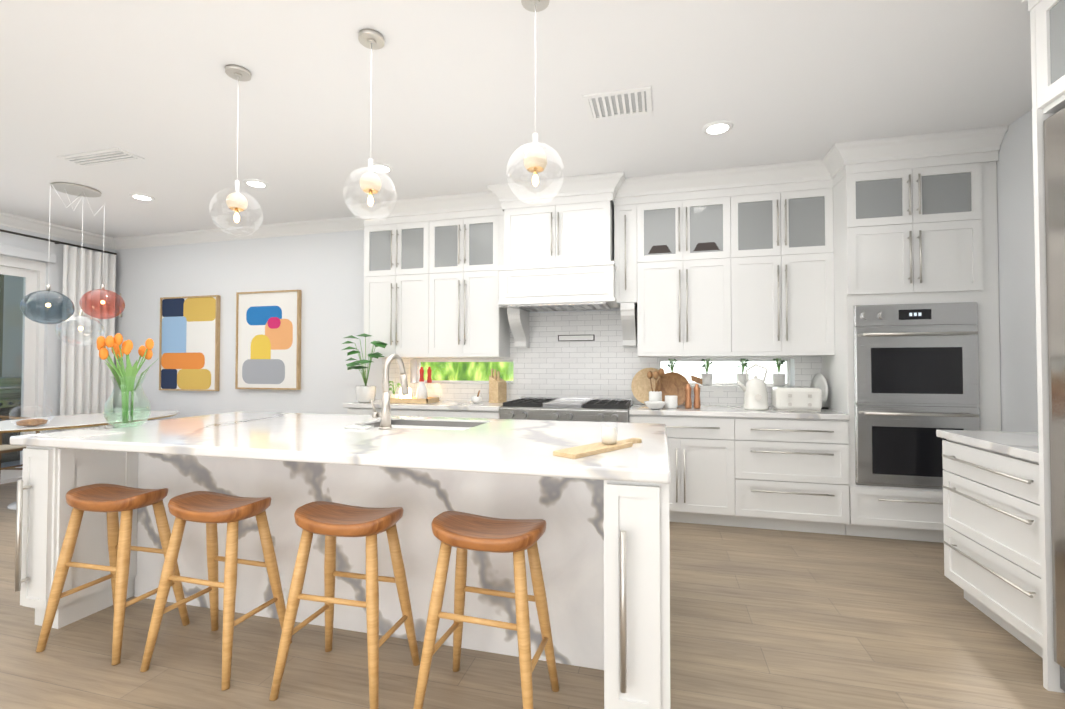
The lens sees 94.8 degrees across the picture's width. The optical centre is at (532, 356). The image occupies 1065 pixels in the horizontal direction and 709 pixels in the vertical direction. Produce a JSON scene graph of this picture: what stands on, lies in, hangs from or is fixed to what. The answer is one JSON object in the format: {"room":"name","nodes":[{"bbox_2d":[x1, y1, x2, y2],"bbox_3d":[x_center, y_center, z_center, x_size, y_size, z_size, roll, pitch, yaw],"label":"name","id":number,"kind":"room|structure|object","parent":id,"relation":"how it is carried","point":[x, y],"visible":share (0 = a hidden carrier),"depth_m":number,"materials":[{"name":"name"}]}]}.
{"room":"kitchen","nodes":[
{"label":"kitchen","id":0,"kind":"room"},
{"bbox_2d":[0,225,115,432],"bbox_3d":[-6.544,-0.133,2.322,0.200,2.900,8.300,0,-1,15],"label":"wall","id":1,"kind":"structure","parent":0,"point":[52,371],"depth_m":5.66,"materials":[{"name":"white paint"}]},
{"bbox_2d":[0,256,45,483],"bbox_3d":[-6.119,0.117,3.937,0.100,2.460,3.530,0,-1,15],"label":"door","id":2,"kind":"structure","parent":1,"relation":"in","point":[32,273],"depth_m":5.54,"materials":[{"name":"white"}]},
{"bbox_2d":[0,244,55,262],"bbox_3d":[-5.991,-1.163,3.917,0.070,0.100,3.610,0,-1,15],"label":"roller shade","id":3,"kind":"object","parent":1,"relation":"attached to","point":[12,251],"visible":1,"depth_m":5.40,"materials":[{"name":"white"}]},
{"bbox_2d":[0,211,111,248],"bbox_3d":[-6.361,-1.518,2.465,0.095,0.125,7.980,0,-1,15],"label":"crown molding","id":4,"kind":"structure","parent":1,"relation":"attached to","point":[6,219],"depth_m":5.65,"materials":[{"name":"white wood"}]},
{"bbox_2d":[0,229,121,426],"bbox_3d":[-5.906,-0.021,4.048,0.157,2.702,4.610,0,-1,15],"label":"curtain","id":5,"kind":"object","parent":1,"relation":"attached to","point":[86,383],"visible":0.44,"depth_m":5.92,"materials":[{"name":"white fabric"}]},
{"bbox_2d":[113,230,794,424],"bbox_3d":[-0.968,-0.078,5.253,9.500,2.900,0.200,0,-1,15],"label":"wall","id":6,"kind":"structure","parent":0,"point":[324,272],"depth_m":5.74,"materials":[{"name":"white paint"}]},
{"bbox_2d":[159,295,220,390],"bbox_3d":[-4.182,-0.160,5.966,0.876,1.146,0.050,0,-1,15],"label":"canvas art","id":7,"kind":"object","parent":6,"relation":"attached to","point":[189,348],"visible":1,"depth_m":5.95,"materials":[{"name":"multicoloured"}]},
{"bbox_2d":[112,216,363,249],"bbox_3d":[-3.477,-1.456,5.783,3.750,0.125,0.095,0,-1,15],"label":"crown molding","id":8,"kind":"structure","parent":6,"relation":"attached to","point":[354,223],"depth_m":5.77,"materials":[{"name":"white wood"}]},
{"bbox_2d":[235,290,301,389],"bbox_3d":[-3.065,-0.190,5.673,0.866,1.136,0.050,0,-1,15],"label":"canvas art","id":9,"kind":"object","parent":6,"relation":"attached to","point":[268,339],"visible":1,"depth_m":5.66,"materials":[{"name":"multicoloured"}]},
{"bbox_2d":[415,359,512,383],"bbox_3d":[-0.724,0.158,5.174,1.150,0.254,0.180,0,-1,15],"label":"window","id":10,"kind":"structure","parent":6,"relation":"in","point":[463,381],"depth_m":5.24,"materials":[{"name":"white"}]},
{"bbox_2d":[419,367,423,381],"bbox_3d":[-1.191,0.193,5.265,0.052,0.172,0.051,0,-1,15],"label":"mill","id":11,"kind":"object","parent":10,"relation":"on","point":[421,370],"depth_m":5.25,"materials":[{"name":"red wood"}]},
{"bbox_2d":[427,367,431,382],"bbox_3d":[-1.104,0.193,5.242,0.052,0.172,0.051,0,-1,15],"label":"mill","id":12,"kind":"object","parent":10,"relation":"on","point":[429,372],"depth_m":5.22,"materials":[{"name":"red"}]},
{"bbox_2d":[558,335,594,340],"bbox_3d":[0.424,-0.182,4.769,0.360,0.060,0.014,0,-1,15],"label":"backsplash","id":13,"kind":"structure","parent":6,"relation":"attached to","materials":[{"name":"white tile"}]},
{"bbox_2d":[382,310,821,405],"bbox_3d":[0.432,0.006,4.775,4.270,0.885,0.008,0,-1,15],"label":"backsplash","id":14,"kind":"structure","parent":6,"relation":"attached to","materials":[{"name":"tile"}]},
{"bbox_2d":[714,388,722,395],"bbox_3d":[1.683,0.319,4.434,0.080,0.075,0.004,0,-1,15],"label":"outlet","id":15,"kind":"structure","parent":6,"relation":"attached to","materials":[{"name":"white plastic"}]},
{"bbox_2d":[658,358,793,386],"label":"window","id":16,"kind":"structure","parent":6,"relation":"in","point":[788,379],"depth_m":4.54,"materials":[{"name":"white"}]},
{"bbox_2d":[667,359,676,371],"bbox_3d":[1.317,0.116,4.619,0.106,0.301,0.106,0,-1,3],"label":"pot","id":17,"kind":"object","parent":16,"relation":"on","point":[671,361],"depth_m":4.61,"materials":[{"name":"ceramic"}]},
{"bbox_2d":[701,359,712,384],"bbox_3d":[1.617,0.114,4.540,0.106,0.303,0.106,0,-1,-18],"label":"pot","id":18,"kind":"object","parent":16,"relation":"on","point":[707,378],"depth_m":4.51,"materials":[{"name":"white ceramic"}]},
{"bbox_2d":[737,358,748,385],"bbox_3d":[1.917,0.117,4.461,0.106,0.295,0.106,1,-1,-42],"label":"pot","id":19,"kind":"object","parent":16,"relation":"on","point":[741,377],"depth_m":4.44,"materials":[{"name":"white ceramic"}]},
{"bbox_2d":[772,358,785,385],"bbox_3d":[2.207,0.115,4.385,0.106,0.296,0.106,0,-1,-18],"label":"pot","id":20,"kind":"object","parent":16,"relation":"on","point":[778,379],"depth_m":4.35,"materials":[{"name":"white ceramic"}]},
{"bbox_2d":[0,0,1031,237],"bbox_3d":[-2.021,-1.663,1.267,9.500,0.120,8.500,0,-1,15],"label":"ceiling","id":21,"kind":"structure","parent":0,"point":[153,84],"depth_m":2.89,"materials":[{"name":"white paint"}]},
{"bbox_2d":[20,266,124,345],"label":"dining pendant light","id":22,"kind":"object","parent":21,"relation":"hanging from","point":[47,306],"depth_m":4.23,"materials":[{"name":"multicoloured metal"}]},
{"bbox_2d":[50,182,100,215],"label":"dining pendant light","id":23,"kind":"object","parent":21,"relation":"hanging from","point":[79,190],"depth_m":4.46,"materials":[{"name":"silver metal"}]},
{"bbox_2d":[57,148,144,167],"bbox_3d":[-3.366,-1.547,3.821,0.620,0.016,0.200,0,-1,15],"label":"ceiling vent","id":24,"kind":"object","parent":21,"relation":"in","point":[102,157],"visible":0.98,"depth_m":3.80,"materials":[{"name":"white metal"}]},
{"bbox_2d":[129,193,154,200],"bbox_3d":[-3.736,-1.533,4.684,0.206,0.011,0.202,0,-1,15],"label":"recessed light","id":25,"kind":"object","parent":21,"relation":"in","point":[144,197],"depth_m":4.70,"materials":[{"name":"white plastic"}]},
{"bbox_2d":[209,64,262,236],"bbox_3d":[-1.623,-1.125,2.694,0.253,0.902,0.253,0,-1,15],"label":"pendant light","id":26,"kind":"object","parent":21,"relation":"hanging from","point":[236,201],"visible":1,"depth_m":2.68,"materials":[{"name":"clear glass"}]},
{"bbox_2d":[243,179,268,187],"bbox_3d":[-2.446,-1.539,4.335,0.196,0.011,0.200,0,-1,15],"label":"recessed light","id":27,"kind":"object","parent":21,"relation":"in","point":[252,182],"depth_m":4.34,"materials":[{"name":"white plastic"}]},
{"bbox_2d":[343,29,396,222],"bbox_3d":[-0.797,-1.130,2.415,0.253,0.902,0.253,0,-1,15],"label":"pendant light","id":28,"kind":"object","parent":21,"relation":"hanging from","point":[370,180],"visible":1,"depth_m":2.40,"materials":[{"name":"clear glass"}]},
{"bbox_2d":[373,163,392,172],"bbox_3d":[-1.235,-1.545,3.999,0.186,0.011,0.195,0,-1,15],"label":"recessed light","id":29,"kind":"object","parent":21,"relation":"in","point":[381,167],"depth_m":4.01,"materials":[{"name":"white plastic"}]},
{"bbox_2d":[520,143,532,153],"bbox_3d":[-0.037,-1.552,3.639,0.114,0.011,0.156,0,-1,15],"label":"recessed light","id":30,"kind":"object","parent":21,"relation":"in","point":[529,144],"depth_m":3.63,"materials":[{"name":"white plastic"}]},
{"bbox_2d":[507,0,563,204],"bbox_3d":[0.013,-1.135,2.151,0.253,0.902,0.253,0,-1,15],"label":"pendant light","id":31,"kind":"object","parent":21,"relation":"hanging from","point":[535,160],"visible":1,"depth_m":2.14,"materials":[{"name":"clear glass"}]},
{"bbox_2d":[538,143,545,151],"bbox_3d":[0.068,-1.552,3.622,0.054,0.011,0.140,0,-1,15],"label":"recessed light","id":32,"kind":"object","parent":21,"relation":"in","point":[543,147],"depth_m":3.62,"materials":[{"name":"white"}]},
{"bbox_2d":[583,86,651,120],"bbox_3d":[0.532,-1.562,3.036,0.400,0.014,0.300,0,-1,15],"label":"ceiling vent","id":33,"kind":"object","parent":21,"relation":"in","point":[619,103],"visible":0.98,"depth_m":3.02,"materials":[{"name":"white metal"}]},
{"bbox_2d":[702,120,732,134],"bbox_3d":[1.255,-1.558,3.323,0.192,0.011,0.202,0,-1,15],"label":"recessed light","id":34,"kind":"object","parent":21,"relation":"in","point":[717,127],"depth_m":3.32,"materials":[{"name":"white plastic"}]},
{"bbox_2d":[0,482,1064,708],"bbox_3d":[-2.021,1.357,1.211,9.500,0.120,8.500,0,-1,15],"label":"floor","id":35,"kind":"structure","parent":0,"point":[769,619],"depth_m":2.17,"materials":[{"name":"brown wood"}]},
{"bbox_2d":[0,416,39,472],"bbox_3d":[-5.385,0.978,4.889,0.497,0.774,0.558,0,-1,9],"label":"chair","id":36,"kind":"object","parent":35,"relation":"on","point":[8,448],"visible":0.48,"depth_m":4.98,"materials":[{"name":"brown wood"}]},
{"bbox_2d":[0,411,178,509],"bbox_3d":[-4.484,0.990,4.831,1.120,0.748,1.880,0,-1,15],"label":"dining table","id":37,"kind":"object","parent":35,"relation":"on","point":[69,422],"visible":0.27,"depth_m":4.65,"materials":[{"name":"white stone"}]},
{"bbox_2d":[9,405,53,426],"bbox_3d":[-4.365,0.514,4.271,0.280,0.180,0.280,0,-1,15],"label":"bowl","id":38,"kind":"object","parent":37,"relation":"on","point":[29,422],"visible":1,"depth_m":4.22,"materials":[{"name":"brown wood"}]},
{"bbox_2d":[36,484,189,664],"bbox_3d":[-1.952,0.970,2.306,0.459,0.698,0.359,0,-1,13],"label":"stool","id":39,"kind":"object","parent":35,"relation":"on","point":[112,500],"visible":0.98,"depth_m":2.23,"materials":[{"name":"brown wood"}]},
{"bbox_2d":[140,491,291,690],"bbox_3d":[-1.372,0.968,2.154,0.459,0.698,0.359,0,-1,16],"label":"stool","id":40,"kind":"object","parent":35,"relation":"on","point":[211,510],"visible":1,"depth_m":2.09,"materials":[{"name":"brown wood"}]},
{"bbox_2d":[10,428,670,708],"bbox_3d":[-0.857,0.880,2.605,3.048,0.885,1.370,0,-1,15],"label":"kitchen island","id":41,"kind":"object","parent":35,"relation":"on","point":[603,542],"depth_m":2.28,"materials":[{"name":"white stone"}]},
{"bbox_2d":[10,411,669,478],"bbox_3d":[-0.880,0.415,2.648,3.107,0.044,1.355,0,-1,15],"label":"island countertop","id":42,"kind":"structure","parent":41,"relation":"on","point":[492,444],"depth_m":2.25,"materials":[{"name":"white stone"}]},
{"bbox_2d":[30,430,124,438],"bbox_3d":[-2.273,0.387,2.453,0.310,0.004,0.220,0,-1,15],"label":"placemat","id":43,"kind":"object","parent":42,"relation":"on","point":[75,434],"visible":0.86,"depth_m":2.43,"materials":[{"name":"white fabric"}]},
{"bbox_2d":[96,333,159,427],"bbox_3d":[-2.343,0.134,2.772,0.333,0.522,0.246,0,-1,15],"label":"vase","id":44,"kind":"object","parent":42,"relation":"on","point":[125,378],"visible":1,"depth_m":2.75,"materials":[{"name":"clear glass"}]},
{"bbox_2d":[344,425,373,428],"bbox_3d":[-0.954,0.387,2.694,0.140,0.012,0.075,0,-1,15],"label":"soap dish","id":45,"kind":"object","parent":42,"relation":"on","point":[358,427],"visible":1,"depth_m":2.67,"materials":[{"name":"white ceramic"}]},
{"bbox_2d":[370,354,408,429],"bbox_3d":[-0.795,0.190,2.764,0.115,0.410,0.266,0,-1,15],"label":"faucet","id":46,"kind":"object","parent":42,"relation":"on","point":[384,414],"visible":1,"depth_m":2.66,"materials":[{"name":"silver metal"}]},
{"bbox_2d":[362,419,473,426],"bbox_3d":[-0.656,0.551,2.921,0.718,0.282,0.469,0,-1,15],"label":"sink","id":47,"kind":"object","parent":42,"relation":"in","point":[394,422],"depth_m":3.15,"materials":[{"name":"silver metal"}]},
{"bbox_2d":[553,438,641,458],"bbox_3d":[0.298,0.373,2.028,0.110,0.016,0.530,-1,-1,44],"label":"paddle board","id":48,"kind":"object","parent":42,"relation":"on","point":[576,452],"visible":0.98,"depth_m":1.94,"materials":[{"name":"brown wood"}]},
{"bbox_2d":[601,421,617,444],"bbox_3d":[0.322,0.317,2.054,0.072,0.095,0.072,0,-1,15],"label":"glass candle","id":49,"kind":"object","parent":48,"relation":"on","point":[609,435],"visible":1,"depth_m":2.03,"materials":[{"name":"white wax"}]},
{"bbox_2d":[269,501,419,708],"bbox_3d":[-0.743,0.964,1.989,0.459,0.698,0.359,0,-1,14],"label":"stool","id":50,"kind":"object","parent":35,"relation":"on","point":[330,521],"visible":1,"depth_m":1.92,"materials":[{"name":"brown wood"}]},
{"bbox_2d":[343,203,370,414],"bbox_3d":[-1.613,-0.083,4.933,0.446,2.900,0.744,0,-1,15],"label":"tall cabinet","id":51,"kind":"object","parent":35,"relation":"on","point":[354,408],"depth_m":4.98,"materials":[{"name":"white wood"}]},
{"bbox_2d":[413,511,558,708],"bbox_3d":[-0.163,0.962,1.837,0.459,0.698,0.359,0,-1,17],"label":"stool","id":52,"kind":"object","parent":35,"relation":"on","point":[463,533],"visible":1,"depth_m":1.78,"materials":[{"name":"brown wood"}]},
{"bbox_2d":[371,159,826,533],"bbox_3d":[0.402,-0.093,4.404,3.720,2.900,0.744,0,-1,15],"label":"kitchen cabinets","id":53,"kind":"object","parent":35,"relation":"on","point":[728,262],"depth_m":4.26,"materials":[{"name":"white wood"}]},
{"bbox_2d":[500,397,631,422],"bbox_3d":[0.323,0.874,4.420,1.102,0.965,0.712,0,-1,15],"label":"range","id":54,"kind":"object","parent":53,"relation":"in","point":[588,409],"depth_m":4.18,"materials":[{"name":"silver metal"}]},
{"bbox_2d":[343,399,849,419],"bbox_3d":[0.339,0.462,4.455,4.288,0.040,0.650,0,-1,15],"label":"countertop","id":55,"kind":"structure","parent":53,"relation":"on","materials":[{"name":"stone"}]},
{"bbox_2d":[342,333,386,402],"bbox_3d":[-1.636,0.111,4.720,0.490,0.669,0.352,0,-1,15],"label":"potted plant","id":56,"kind":"object","parent":55,"relation":"on","point":[365,394],"visible":1,"depth_m":4.72,"materials":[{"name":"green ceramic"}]},
{"bbox_2d":[389,381,438,403],"bbox_3d":[-1.194,0.342,4.818,0.481,0.211,0.260,0,-1,15],"label":"tray","id":57,"kind":"object","parent":55,"relation":"on","point":[421,395],"visible":0.88,"depth_m":4.74,"materials":[{"name":"brown wood"}]},
{"bbox_2d":[471,390,481,402],"bbox_3d":[-0.537,0.384,4.717,0.110,0.124,0.110,0,-1,15],"label":"bowl","id":58,"kind":"object","parent":55,"relation":"on","point":[476,399],"visible":1,"depth_m":4.68,"materials":[{"name":"white ceramic"}]},
{"bbox_2d":[489,369,506,402],"bbox_3d":[-0.338,0.282,4.770,0.110,0.330,0.140,-1,-1,32],"label":"knife block","id":59,"kind":"object","parent":55,"relation":"on","point":[497,389],"visible":1,"depth_m":4.73,"materials":[{"name":"brown wood"}]},
{"bbox_2d":[644,401,665,408],"bbox_3d":[1.015,0.403,4.051,0.180,0.060,0.180,0,-1,15],"label":"bowl","id":60,"kind":"object","parent":55,"relation":"on","point":[655,404],"visible":1,"depth_m":4.00,"materials":[{"name":"white ceramic"}]},
{"bbox_2d":[647,368,664,400],"bbox_3d":[1.077,0.268,4.276,0.154,0.338,0.149,0,-1,15],"label":"utensil crock","id":61,"kind":"object","parent":55,"relation":"on","point":[655,395],"visible":0.94,"depth_m":4.23,"materials":[{"name":"white ceramic"}]},
{"bbox_2d":[631,368,701,405],"bbox_3d":[1.210,0.270,4.436,0.624,0.340,0.229,0,-1,15],"label":"cutting boards","id":62,"kind":"object","parent":55,"relation":"on","point":[673,383],"visible":0.69,"depth_m":4.46,"materials":[{"name":"brown wood"}]},
{"bbox_2d":[665,395,677,408],"bbox_3d":[1.171,0.382,4.135,0.104,0.105,0.104,0,-1,15],"label":"canister","id":63,"kind":"object","parent":55,"relation":"on","point":[671,401],"visible":1,"depth_m":4.09,"materials":[{"name":"white ceramic"}]},
{"bbox_2d":[685,384,700,408],"bbox_3d":[1.348,0.331,4.120,0.126,0.207,0.055,0,-1,15],"label":"mill","id":64,"kind":"object","parent":55,"relation":"on","point":[688,401],"visible":1,"depth_m":4.10,"materials":[{"name":"brown wood"}]},
{"bbox_2d":[736,364,768,409],"bbox_3d":[1.806,0.245,4.021,0.243,0.375,0.194,0,-1,15],"label":"kettle","id":65,"kind":"object","parent":55,"relation":"on","point":[754,389],"visible":1,"depth_m":3.96,"materials":[{"name":"white ceramic"}]},
{"bbox_2d":[771,387,821,411],"bbox_3d":[2.113,0.338,3.922,0.330,0.186,0.235,0,-1,15],"label":"toaster","id":66,"kind":"object","parent":55,"relation":"on","point":[806,399],"visible":1,"depth_m":3.83,"materials":[{"name":"white metal"}]},
{"bbox_2d":[811,373,828,408],"bbox_3d":[2.411,0.285,4.087,0.082,0.297,0.280,0,-1,15],"label":"decorative plate","id":67,"kind":"object","parent":55,"relation":"on","point":[819,381],"visible":0.52,"depth_m":4.05,"materials":[{"name":"white ceramic"}]},
{"bbox_2d":[823,141,858,535],"bbox_3d":[2.303,-0.103,3.906,0.210,2.900,0.744,0,-1,15],"label":"tall cabinet","id":68,"kind":"object","parent":35,"relation":"on","point":[840,343],"depth_m":3.65,"materials":[{"name":"white wood"}]},
{"bbox_2d":[855,125,1007,542],"bbox_3d":[2.857,-0.105,3.761,0.936,2.900,0.744,0,-1,15],"label":"tall cabinet","id":69,"kind":"object","parent":35,"relation":"on","point":[861,277],"depth_m":3.50,"materials":[{"name":"white wood"}]},
{"bbox_2d":[936,0,1064,692],"bbox_3d":[2.260,-0.149,1.455,0.921,2.899,2.550,0,-1,15],"label":"cabinet","id":70,"kind":"object","parent":35,"relation":"on","point":[1004,523],"depth_m":1.97,"materials":[{"name":"white wood"}]},
{"bbox_2d":[1043,107,1064,690],"bbox_3d":[2.174,0.149,1.095,0.816,2.250,1.554,0,-1,15],"label":"fridge","id":71,"kind":"object","parent":70,"relation":"in","point":[1053,117],"depth_m":1.90,"materials":[{"name":"silver metal"}]},
{"bbox_2d":[996,109,1037,431],"bbox_3d":[2.452,-0.177,-0.037,0.200,2.900,8.300,0,-1,15],"label":"wall","id":72,"kind":"structure","parent":0,"point":[1017,299],"depth_m":3.23,"materials":[{"name":"white paint"}]},
{"bbox_3d":[-123.685,2.527,52.900,252.100,0.279,280.000,0,-1,15],"label":"ground","id":73,"kind":"structure","parent":0,"visible":0},
{"bbox_2d":[1,460,19,467],"bbox_3d":[-8.297,1.455,4.871,4.500,0.060,9.600,0,-1,15],"label":"lanai","id":74,"kind":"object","parent":73,"relation":"on","point":[11,463],"depth_m":6.68,"materials":[{"name":"grey concrete"}]},
{"bbox_2d":[0,407,20,462],"bbox_3d":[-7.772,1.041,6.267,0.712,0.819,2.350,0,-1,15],"label":"dining chair","id":75,"kind":"object","parent":74,"relation":"on","point":[5,438],"depth_m":6.81,"materials":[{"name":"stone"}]},
{"bbox_2d":[0,377,21,407],"bbox_3d":[-7.500,0.499,6.976,0.723,0.410,0.680,0,-1,15],"label":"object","id":76,"kind":"object","parent":75,"relation":"in","point":[11,402],"depth_m":6.78,"materials":[{"name":"green plant"}]},
{"bbox_2d":[0,274,22,376],"bbox_3d":[-8.210,-0.256,4.842,4.300,3.360,9.525,0,-1,15],"label":"screen enclosure","id":77,"kind":"object","parent":74,"relation":"on","point":[15,353],"depth_m":7.78,"materials":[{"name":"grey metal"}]},
{"label":"outside","id":78,"kind":"structure","parent":0,"visible":0},
{"bbox_2d":[421,362,512,380],"bbox_3d":[-0.859,0.356,7.829,3.130,2.534,3.342,0,-1,15],"label":"shrubs","id":79,"kind":"object","parent":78,"point":[468,375],"depth_m":6.40,"materials":[{"name":"green plant"}]}
]}

